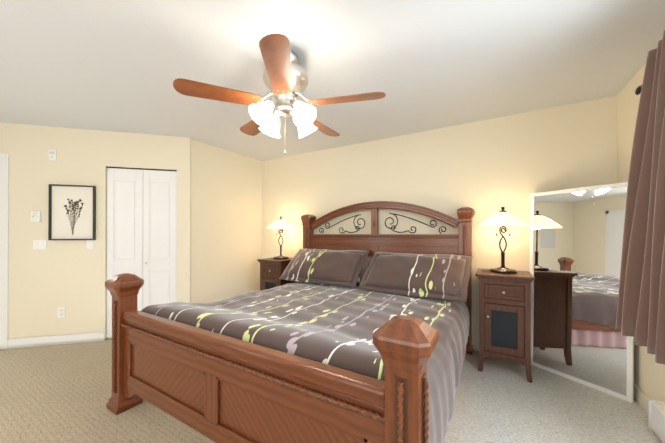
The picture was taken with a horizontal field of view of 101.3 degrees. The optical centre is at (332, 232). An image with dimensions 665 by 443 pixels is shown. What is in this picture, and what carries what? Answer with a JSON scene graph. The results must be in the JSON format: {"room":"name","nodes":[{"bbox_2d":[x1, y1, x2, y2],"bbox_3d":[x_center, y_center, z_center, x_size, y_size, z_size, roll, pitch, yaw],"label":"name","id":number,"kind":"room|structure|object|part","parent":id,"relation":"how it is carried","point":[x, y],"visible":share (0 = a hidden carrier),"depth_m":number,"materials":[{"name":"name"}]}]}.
{"room":"bedroom","nodes":[
{"label":"bedroom","id":0,"kind":"room"},
{"bbox_2d":[0,122,261,339],"bbox_3d":[-2.941,0.032,3.589,2.206,2.440,3.386,0,0,31],"label":"wall","id":1,"kind":"structure","parent":0,"point":[141,183],"depth_m":3.25,"materials":[{"name":"beige paint"}]},
{"bbox_2d":[0,153,8,349],"bbox_3d":[-3.957,0.197,2.890,0.910,2.105,0.140,0,0,-14],"label":"door frame","id":2,"kind":"structure","parent":1,"relation":"attached to","point":[4,218],"depth_m":2.93,"materials":[{"name":"white paint"}]},
{"bbox_2d":[31,211,41,221],"bbox_3d":[-3.260,-0.180,2.997,0.089,0.120,0.034,0,0,-14],"label":"thermostat","id":3,"kind":"object","parent":1,"relation":"attached to","point":[36,216],"visible":0.98,"depth_m":2.99,"materials":[{"name":"white plastic"}]},
{"bbox_2d":[33,239,46,249],"bbox_3d":[-3.235,0.127,3.014,0.120,0.110,0.010,0,0,-14],"label":"double light switch","id":4,"kind":"object","parent":1,"relation":"attached to","point":[39,244],"visible":1,"depth_m":3.01,"materials":[{"name":"white plastic"}]},
{"bbox_2d":[48,150,55,160],"bbox_3d":[-3.129,-0.870,3.046,0.072,0.120,0.008,0,0,-14],"label":"sensor","id":5,"kind":"object","parent":1,"relation":"attached to","point":[52,155],"visible":1,"depth_m":3.04,"materials":[{"name":"white plastic"}]},
{"bbox_2d":[7,332,104,348],"bbox_3d":[-3.072,1.197,3.051,0.633,0.105,0.633,0,0,31],"label":"baseboard","id":6,"kind":"structure","parent":1,"relation":"attached to","point":[96,336],"depth_m":3.04,"materials":[{"name":"white paint"}]},
{"bbox_2d":[57,307,64,317],"bbox_3d":[-3.046,0.890,3.060,0.070,0.120,0.010,0,0,-14],"label":"outlet","id":7,"kind":"object","parent":1,"relation":"attached to","point":[60,312],"visible":1,"depth_m":3.06,"materials":[{"name":"white plastic"}]},
{"bbox_2d":[48,184,95,239],"bbox_3d":[-2.934,-0.230,3.080,0.425,0.620,0.034,0,0,-14],"label":"framed art","id":8,"kind":"object","parent":1,"relation":"attached to","point":[71,212],"visible":1,"depth_m":3.08,"materials":[{"name":"black"}]},
{"bbox_2d":[86,240,93,248],"bbox_3d":[-2.784,0.127,3.130,0.070,0.110,0.010,0,0,-14],"label":"light switch","id":9,"kind":"object","parent":1,"relation":"attached to","point":[89,244],"visible":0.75,"depth_m":3.13,"materials":[{"name":"white plastic"}]},
{"bbox_3d":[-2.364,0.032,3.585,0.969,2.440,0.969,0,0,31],"label":"closet door","id":10,"kind":"part","parent":1,"relation":"part of","materials":[{"name":"white wood"}]},
{"bbox_2d":[0,338,662,442],"bbox_3d":[-1.430,1.270,1.870,6.470,0.050,5.060,0,0,31],"label":"floor","id":11,"kind":"structure","parent":0,"point":[62,393],"depth_m":1.94,"materials":[{"name":"carpet"}]},
{"bbox_2d":[257,258,296,290],"bbox_3d":[-0.760,0.813,3.939,0.436,0.880,0.458,0,0,31],"label":"nightstand","id":12,"kind":"object","parent":11,"relation":"on","point":[271,271],"visible":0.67,"depth_m":3.77,"materials":[{"name":"brown wood"}]},
{"bbox_2d":[267,216,293,258],"bbox_3d":[-0.747,0.065,3.945,0.400,0.614,0.400,0,0,31],"label":"lamp","id":13,"kind":"object","parent":12,"relation":"on","point":[280,224],"visible":1,"depth_m":3.87,"materials":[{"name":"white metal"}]},
{"bbox_3d":[-0.747,-0.130,3.946,0.400,0.124,0.400,0,0,31],"label":"lamp shade","id":14,"kind":"part","parent":13,"relation":"part of","materials":[{"name":"white"}]},
{"bbox_2d":[105,201,474,442],"bbox_3d":[-0.050,0.426,2.430,2.231,1.644,2.455,0,0,31],"label":"bed","id":15,"kind":"object","parent":11,"relation":"on","point":[355,338],"visible":1,"depth_m":1.60,"materials":[{"name":"brown wood"}]},
{"bbox_2d":[141,282,469,442],"bbox_3d":[-0.067,0.808,2.391,2.179,0.591,2.091,0,0,31],"label":"duvet","id":16,"kind":"object","parent":15,"relation":"on","point":[334,324],"depth_m":1.87,"materials":[{"name":"fabric"}]},
{"bbox_2d":[475,268,534,382],"bbox_3d":[1.594,0.808,2.548,0.436,0.880,0.458,0,0,31],"label":"nightstand","id":17,"kind":"object","parent":11,"relation":"on","point":[504,316],"visible":1,"depth_m":2.38,"materials":[{"name":"brown wood"}]},
{"bbox_2d":[479,207,528,273],"bbox_3d":[1.599,0.060,2.558,0.400,0.614,0.400,0,0,31],"label":"lamp","id":18,"kind":"object","parent":17,"relation":"on","point":[502,218],"visible":1,"depth_m":2.50,"materials":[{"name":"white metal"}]},
{"bbox_3d":[1.599,-0.135,2.559,0.400,0.124,0.400,0,0,31],"label":"lamp shade","id":19,"kind":"part","parent":18,"relation":"part of","materials":[{"name":"white"}]},
{"bbox_2d":[530,182,633,402],"bbox_3d":[2.060,0.433,2.317,0.059,1.630,0.690,0,0,-28],"label":"mirror","id":20,"kind":"object","parent":11,"relation":"on","point":[576,238],"visible":0.85,"depth_m":2.28,"materials":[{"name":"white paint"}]},
{"bbox_2d":[0,0,664,160],"bbox_3d":[-2.499,-1.217,2.499,8.940,0.050,5.080,0,0,31],"label":"ceiling","id":21,"kind":"structure","parent":0,"point":[123,65],"depth_m":1.89,"materials":[{"name":"white paint"}]},
{"bbox_2d":[173,34,385,153],"bbox_3d":[-0.287,-0.857,1.893,1.273,0.675,1.221,0,0,31],"label":"ceiling fan","id":22,"kind":"object","parent":21,"relation":"hanging from","point":[285,78],"visible":1,"depth_m":1.73,"materials":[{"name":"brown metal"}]},
{"bbox_3d":[-0.316,-0.765,1.846,0.515,0.167,0.515,0,0,31],"label":"glass","id":23,"kind":"part","parent":22,"relation":"part of","materials":[{"name":"white glass"}]},
{"bbox_2d":[262,96,616,340],"bbox_3d":[0.682,0.031,3.484,4.450,2.440,0.120,0,0,31],"label":"wall","id":24,"kind":"structure","parent":0,"point":[485,169],"depth_m":2.98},
{"bbox_2d":[472,340,478,350],"bbox_3d":[0.636,1.199,3.430,4.180,0.105,0.013,0,0,31],"label":"baseboard","id":25,"kind":"structure","parent":24,"relation":"attached to","point":[475,343],"depth_m":2.90,"materials":[{"name":"white paint"}]},
{"bbox_2d":[617,63,664,402],"bbox_3d":[1.264,0.019,0.213,0.120,2.440,4.920,0,0,31],"label":"wall","id":26,"kind":"structure","parent":0,"point":[649,376],"depth_m":2.07,"materials":[{"name":"beige paint"}]},
{"bbox_2d":[616,30,664,363],"bbox_3d":[1.453,-0.205,0.886,0.238,1.678,2.230,0,0,31],"label":"curtain","id":27,"kind":"object","parent":26,"relation":"hanging from","point":[640,317],"visible":1,"depth_m":1.54,"materials":[{"name":"brown fabric"}]},
{"bbox_3d":[1.502,-0.916,0.848,0.111,0.096,2.210,0,0,31],"label":"rod","id":28,"kind":"part","parent":27,"relation":"part of","materials":[{"name":"brown metal"}]},
{"bbox_2d":[634,383,648,413],"bbox_3d":[1.245,1.187,0.307,0.013,0.105,4.770,0,0,31],"label":"baseboard","id":29,"kind":"structure","parent":26,"relation":"attached to","point":[641,398],"depth_m":1.95,"materials":[{"name":"white paint"}]},
{"bbox_2d":[648,399,664,442],"bbox_3d":[1.565,1.137,0.928,0.066,0.180,1.825,0,0,31],"label":"baseboard heater","id":30,"kind":"object","parent":26,"relation":"attached to","point":[656,417],"visible":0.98,"depth_m":1.66,"materials":[{"name":"white paint"}]}
]}

